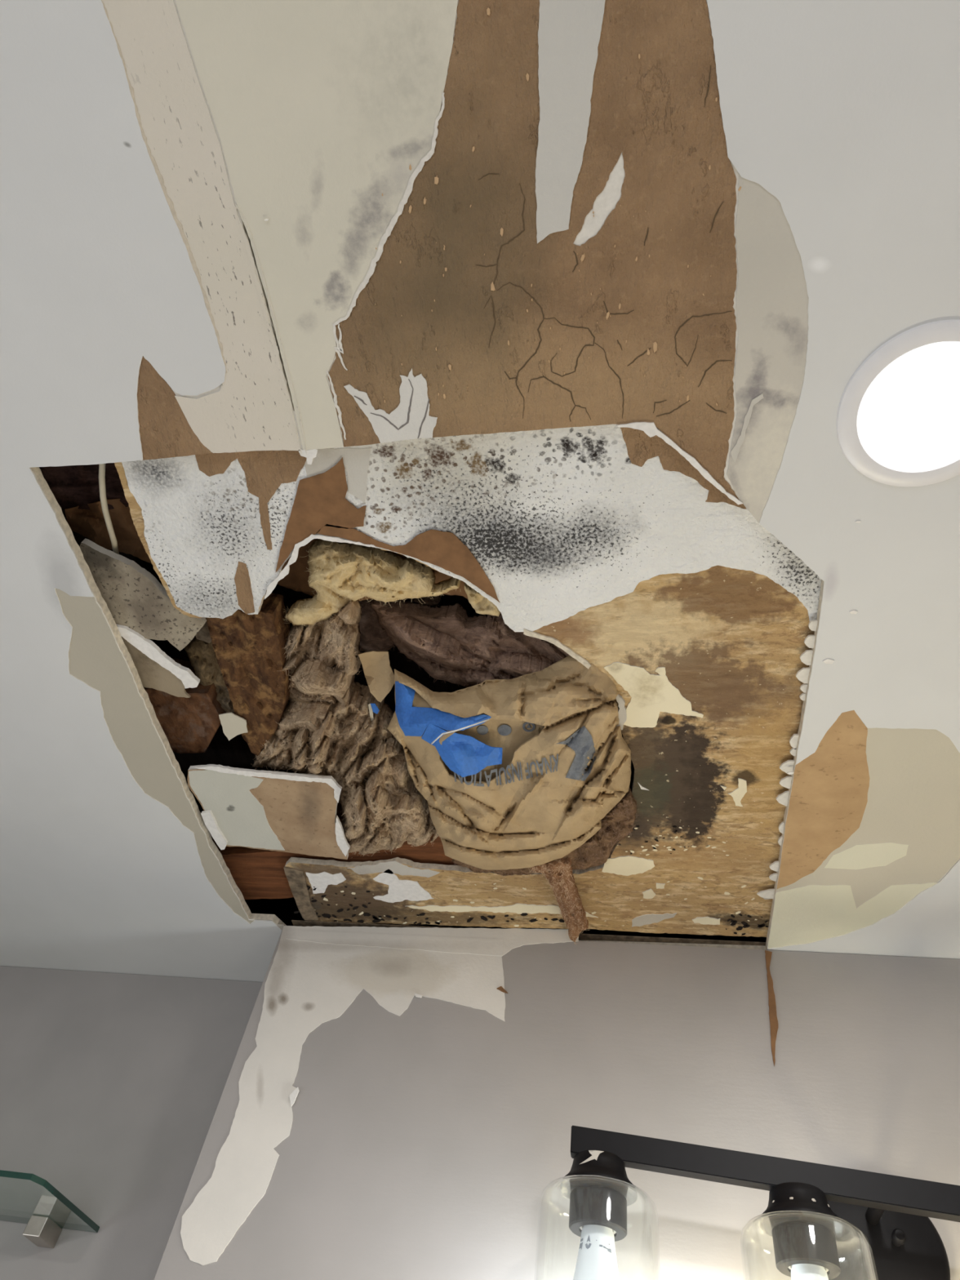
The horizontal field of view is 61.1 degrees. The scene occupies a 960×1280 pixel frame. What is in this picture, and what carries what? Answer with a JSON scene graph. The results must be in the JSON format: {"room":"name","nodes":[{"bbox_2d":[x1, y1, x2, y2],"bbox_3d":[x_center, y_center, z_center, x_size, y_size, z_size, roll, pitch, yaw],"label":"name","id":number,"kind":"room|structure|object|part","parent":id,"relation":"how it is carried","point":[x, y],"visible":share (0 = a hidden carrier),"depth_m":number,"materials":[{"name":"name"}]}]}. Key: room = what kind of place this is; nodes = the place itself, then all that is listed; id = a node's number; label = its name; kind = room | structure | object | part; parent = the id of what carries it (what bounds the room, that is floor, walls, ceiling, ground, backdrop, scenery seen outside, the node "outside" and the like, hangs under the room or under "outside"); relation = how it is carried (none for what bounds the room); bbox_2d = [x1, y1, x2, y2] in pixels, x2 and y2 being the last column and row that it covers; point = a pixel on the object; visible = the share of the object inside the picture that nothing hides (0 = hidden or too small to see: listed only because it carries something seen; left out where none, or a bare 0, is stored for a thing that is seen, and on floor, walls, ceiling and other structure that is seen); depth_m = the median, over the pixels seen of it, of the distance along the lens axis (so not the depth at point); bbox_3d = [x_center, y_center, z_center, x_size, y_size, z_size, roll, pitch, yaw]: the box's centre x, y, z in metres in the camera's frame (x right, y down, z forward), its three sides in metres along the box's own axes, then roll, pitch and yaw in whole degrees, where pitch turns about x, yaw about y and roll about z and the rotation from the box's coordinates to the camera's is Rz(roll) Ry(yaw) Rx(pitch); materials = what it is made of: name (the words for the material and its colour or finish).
{"room":"damaged room","nodes":[
{"label":"damaged room","id":0,"kind":"room"},
{"bbox_2d":[0,965,262,1279],"bbox_3d":[-1.142,1.563,0.993,1.234,2.449,0.100,-1,-53,11],"label":"wall","id":1,"kind":"structure","parent":0,"point":[112,1085],"depth_m":1.66,"materials":[{"name":"paint"}]},
{"bbox_2d":[0,1169,99,1248],"bbox_3d":[-1.092,0.992,1.462,0.782,0.040,0.236,-1,-53,11],"label":"glass shelf","id":2,"kind":"object","parent":1,"relation":"attached to","point":[42,1231],"visible":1,"depth_m":1.44,"materials":[{"name":"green glass"}]},
{"bbox_2d":[0,0,959,982],"bbox_3d":[-0.085,-0.612,0.699,3.600,0.018,3.638,-1,-53,11],"label":"ceiling","id":3,"kind":"structure","parent":0,"point":[306,227],"depth_m":0.88,"materials":[{"name":"paint"}]},
{"bbox_2d":[80,538,206,650],"bbox_3d":[-0.528,-0.061,1.237,0.207,0.028,0.112,38,-56,-19],"label":"fragment","id":4,"kind":"object","parent":3,"relation":"on","point":[135,598],"visible":0.88,"depth_m":1.23,"materials":[{"name":"grey paint"}]},
{"bbox_2d":[115,623,199,697],"bbox_3d":[-0.514,0.035,1.294,0.120,0.012,0.157,-1,-53,11],"label":"shard","id":5,"kind":"object","parent":3,"relation":"on","point":[157,670],"visible":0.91,"depth_m":1.30},
{"bbox_2d":[142,657,226,754],"bbox_3d":[-0.503,0.119,1.442,0.138,0.093,0.158,-1,-53,11],"label":"wood block","id":6,"kind":"object","parent":3,"relation":"on","point":[189,725],"visible":0.57,"depth_m":1.40,"materials":[{"name":"brown wood"}]},
{"bbox_2d":[186,764,350,859],"bbox_3d":[-0.381,0.314,1.476,0.286,0.020,0.230,5,-52,6],"label":"board","id":7,"kind":"object","parent":3,"relation":"attached to","point":[255,809],"depth_m":1.47,"materials":[{"name":"paint"}]},
{"bbox_3d":[-0.495,0.356,1.519,0.023,0.006,0.107,-3,-53,12],"label":"plaster strip","id":8,"kind":"part","parent":7,"relation":"part of","materials":[{"name":"white paint"}]},
{"bbox_2d":[39,466,766,942],"bbox_3d":[0.132,-0.059,1.261,2.400,0.248,2.038,-1,-53,11],"label":"ceiling void","id":9,"kind":"structure","parent":3,"relation":"on","point":[236,752],"depth_m":1.73,"materials":[{"name":"brown wood"}]},
{"bbox_2d":[40,462,128,509],"bbox_3d":[-0.555,-0.265,1.234,0.216,0.136,0.093,-1,-53,11],"label":"joist","id":10,"kind":"object","parent":9,"relation":"attached to","point":[71,486],"visible":0.27,"depth_m":1.19,"materials":[{"name":"brown wood"}]},
{"bbox_2d":[64,498,151,564],"bbox_3d":[-0.556,-0.162,1.240,0.153,0.024,0.122,-1,-53,11],"label":"plank","id":11,"kind":"object","parent":10,"relation":"attached to","point":[90,523],"visible":0.65,"depth_m":1.23,"materials":[{"name":"brown wood"}]},
{"bbox_2d":[98,463,119,554],"bbox_3d":[-0.532,-0.186,1.181,0.018,0.052,0.223,17,-52,-4],"label":"electrical cable","id":12,"kind":"object","parent":10,"relation":"hanging from","point":[102,487],"visible":0.68,"depth_m":1.15,"materials":[{"name":"beige plastic"}]},
{"bbox_2d":[184,635,234,713],"bbox_3d":[-0.450,0.074,1.390,0.082,0.051,0.198,-1,-53,11],"label":"insulation","id":13,"kind":"object","parent":9,"relation":"in","point":[202,656],"visible":0.52,"depth_m":1.35},
{"bbox_2d":[205,592,290,755],"bbox_3d":[-0.359,0.064,1.335,0.113,0.068,0.328,3,-52,7],"label":"stud","id":14,"kind":"object","parent":9,"relation":"in","point":[249,650],"visible":0.89,"depth_m":1.29,"materials":[{"name":"brown wood"}]},
{"bbox_2d":[195,621,211,643],"bbox_3d":[-0.438,-0.021,1.303,0.045,0.010,0.058,-1,-53,11],"label":"fragment","id":15,"kind":"object","parent":14,"relation":"attached to","point":[203,634],"visible":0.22,"depth_m":1.31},
{"bbox_2d":[218,712,248,740],"bbox_3d":[-0.415,0.147,1.375,0.050,0.002,0.064,-1,-53,11],"label":"paper curl","id":16,"kind":"object","parent":14,"relation":"attached to","point":[233,725],"visible":1,"depth_m":1.37,"materials":[{"name":"beige paper"}]},
{"bbox_2d":[209,800,458,899],"bbox_3d":[-0.267,0.397,1.662,0.619,0.170,0.157,-10,-55,17],"label":"joist","id":17,"kind":"object","parent":9,"relation":"attached to","point":[258,873],"visible":0.15,"depth_m":1.62,"materials":[{"name":"brown wood"}]},
{"bbox_2d":[283,538,461,629],"bbox_3d":[-0.185,-0.085,1.186,0.293,0.067,0.144,-12,-56,18],"label":"insulation","id":18,"kind":"object","parent":9,"relation":"in","point":[340,573],"visible":0.99,"depth_m":1.17},
{"bbox_2d":[277,538,501,613],"bbox_3d":[-0.142,-0.109,1.225,0.380,0.017,0.141,6,-52,5],"label":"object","id":19,"kind":"object","parent":9,"relation":"in","point":[297,578],"visible":0.12,"depth_m":1.25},
{"bbox_2d":[464,582,500,616],"bbox_3d":[0.001,-0.054,1.193,0.066,0.028,0.041,21,-52,-7],"label":"insulation","id":20,"kind":"object","parent":9,"relation":"in","point":[482,606],"visible":0.64,"depth_m":1.18},
{"bbox_2d":[114,424,821,937],"bbox_3d":[0.029,0.146,1.286,1.046,0.018,1.113,-1,-53,11],"label":"old plasterboard","id":21,"kind":"object","parent":3,"relation":"attached to","point":[605,545],"visible":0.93,"depth_m":1.11,"materials":[{"name":"white paint"}]},
{"bbox_2d":[250,600,438,856],"bbox_3d":[-0.263,0.191,1.389,0.339,0.177,0.599,-1,-53,11],"label":"mineral wool","id":22,"kind":"object","parent":21,"relation":"on","point":[326,727],"visible":0.89,"depth_m":1.35,"materials":[{"name":"brown fabric"}]},
{"bbox_2d":[358,650,394,720],"bbox_3d":[-0.161,0.072,1.298,0.057,0.028,0.146,-1,-53,11],"label":"paper scrap","id":23,"kind":"object","parent":22,"relation":"on","point":[378,672],"visible":0.97,"depth_m":1.29,"materials":[{"name":"beige paper"}]},
{"bbox_2d":[386,655,631,870],"bbox_3d":[0.047,0.225,1.310,0.387,0.113,0.454,-1,-53,11],"label":"bag","id":24,"kind":"object","parent":21,"relation":"in","point":[522,771],"visible":0.98,"depth_m":1.26,"materials":[{"name":"paper"}]},
{"bbox_2d":[370,599,569,687],"bbox_3d":[0.016,0.018,1.283,0.383,0.136,0.168,-1,-53,11],"label":"insulation batt","id":25,"kind":"object","parent":24,"relation":"on","point":[455,646],"visible":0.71,"depth_m":1.27,"materials":[{"name":"fabric"}]},
{"bbox_2d":[358,594,441,653],"bbox_3d":[-0.146,-0.026,1.367,0.184,0.065,0.146,-1,-53,11],"label":"insulation batt","id":26,"kind":"object","parent":25,"relation":"on","point":[373,637],"visible":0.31,"depth_m":1.36,"materials":[{"name":"fabric"}]},
{"bbox_2d":[452,786,639,879],"bbox_3d":[0.133,0.371,1.421,0.384,0.041,0.160,-26,-61,26],"label":"mineral wool","id":27,"kind":"object","parent":24,"relation":"attached to","point":[617,824],"visible":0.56,"depth_m":1.39,"materials":[{"name":"beige fabric"}]},
{"bbox_2d":[528,857,588,943],"bbox_3d":[0.150,0.482,1.481,0.087,0.046,0.256,-7,-54,15],"label":"mineral wool","id":28,"kind":"object","parent":27,"relation":"hanging from","point":[559,874],"visible":0.98,"depth_m":1.45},
{"bbox_2d":[835,319,959,486],"bbox_3d":[0.486,-0.266,0.896,0.185,0.070,0.185,-1,-53,11],"label":"recessed light","id":29,"kind":"object","parent":3,"relation":"in","point":[898,420],"visible":0.98,"depth_m":0.88,"materials":[{"name":"white plastic"}]},
{"bbox_2d":[857,342,959,468],"bbox_3d":[0.482,-0.250,0.875,0.140,0.004,0.140,-1,-53,11],"label":"diffuser","id":30,"kind":"object","parent":29,"relation":"attached to","point":[908,393],"depth_m":0.87,"materials":[{"name":"white plastic"}]},
{"bbox_2d":[154,925,959,1279],"bbox_3d":[0.564,1.422,0.607,2.266,2.474,0.306,-1,-53,11],"label":"wall","id":31,"kind":"structure","parent":0,"point":[395,1103],"depth_m":1.34,"materials":[{"name":"paint"}]},
{"bbox_2d":[291,920,457,928],"bbox_3d":[-0.218,0.586,1.664,0.352,0.005,0.021,-1,-53,11],"label":"wall plate","id":32,"kind":"object","parent":31,"relation":"on","point":[295,922],"depth_m":1.67,"materials":[{"name":"brown wood"}]},
{"bbox_2d":[578,933,765,946],"bbox_3d":[0.364,0.575,1.556,0.347,0.005,0.022,-1,-53,11],"label":"wall plate","id":33,"kind":"object","parent":31,"relation":"on","point":[581,936],"depth_m":1.56,"materials":[{"name":"brown wood"}]},
{"bbox_2d":[533,1125,959,1279],"bbox_3d":[0.455,0.796,1.046,0.758,0.273,0.203,-1,-53,11],"label":"vanity light","id":34,"kind":"object","parent":31,"relation":"attached to","point":[852,1224],"depth_m":1.09,"materials":[{"name":"black metal"}]},
{"bbox_3d":[0.150,0.820,1.042,0.067,0.124,0.067,-1,-53,11],"label":"light bulb","id":35,"kind":"part","parent":34,"relation":"part of","materials":[{"name":"white glass"}]},
{"bbox_3d":[0.154,0.802,1.066,0.160,0.134,0.160,-1,-53,11],"label":"lamp shade","id":36,"kind":"part","parent":34,"relation":"part of","materials":[{"name":"clear glass"}]},
{"bbox_2d":[568,1185,626,1241],"bbox_3d":[0.160,0.776,1.099,0.077,0.041,0.077,-1,-53,11],"label":"socket","id":37,"kind":"object","parent":34,"relation":"attached to","point":[606,1206],"depth_m":1.08,"materials":[{"name":"grey metal"}]},
{"bbox_2d":[772,1221,840,1279],"bbox_3d":[0.416,0.781,1.039,0.077,0.041,0.077,-1,-53,11],"label":"socket","id":38,"kind":"object","parent":34,"relation":"attached to","point":[794,1242],"depth_m":1.02,"materials":[{"name":"grey metal"}]},
{"bbox_3d":[0.410,0.807,1.005,0.160,0.134,0.160,-1,-53,11],"label":"lamp shade","id":39,"kind":"part","parent":34,"relation":"part of","materials":[{"name":"clear glass"}]},
{"bbox_3d":[0.406,0.825,0.982,0.067,0.124,0.067,-1,-53,11],"label":"light bulb","id":40,"kind":"part","parent":34,"relation":"part of","materials":[{"name":"white glass"}]},
{"bbox_3d":[0.548,0.775,1.118,0.018,0.018,0.106,-1,-53,11],"label":"mounting arm","id":41,"kind":"part","parent":34,"relation":"part of","materials":[{"name":"black metal"}]}
]}

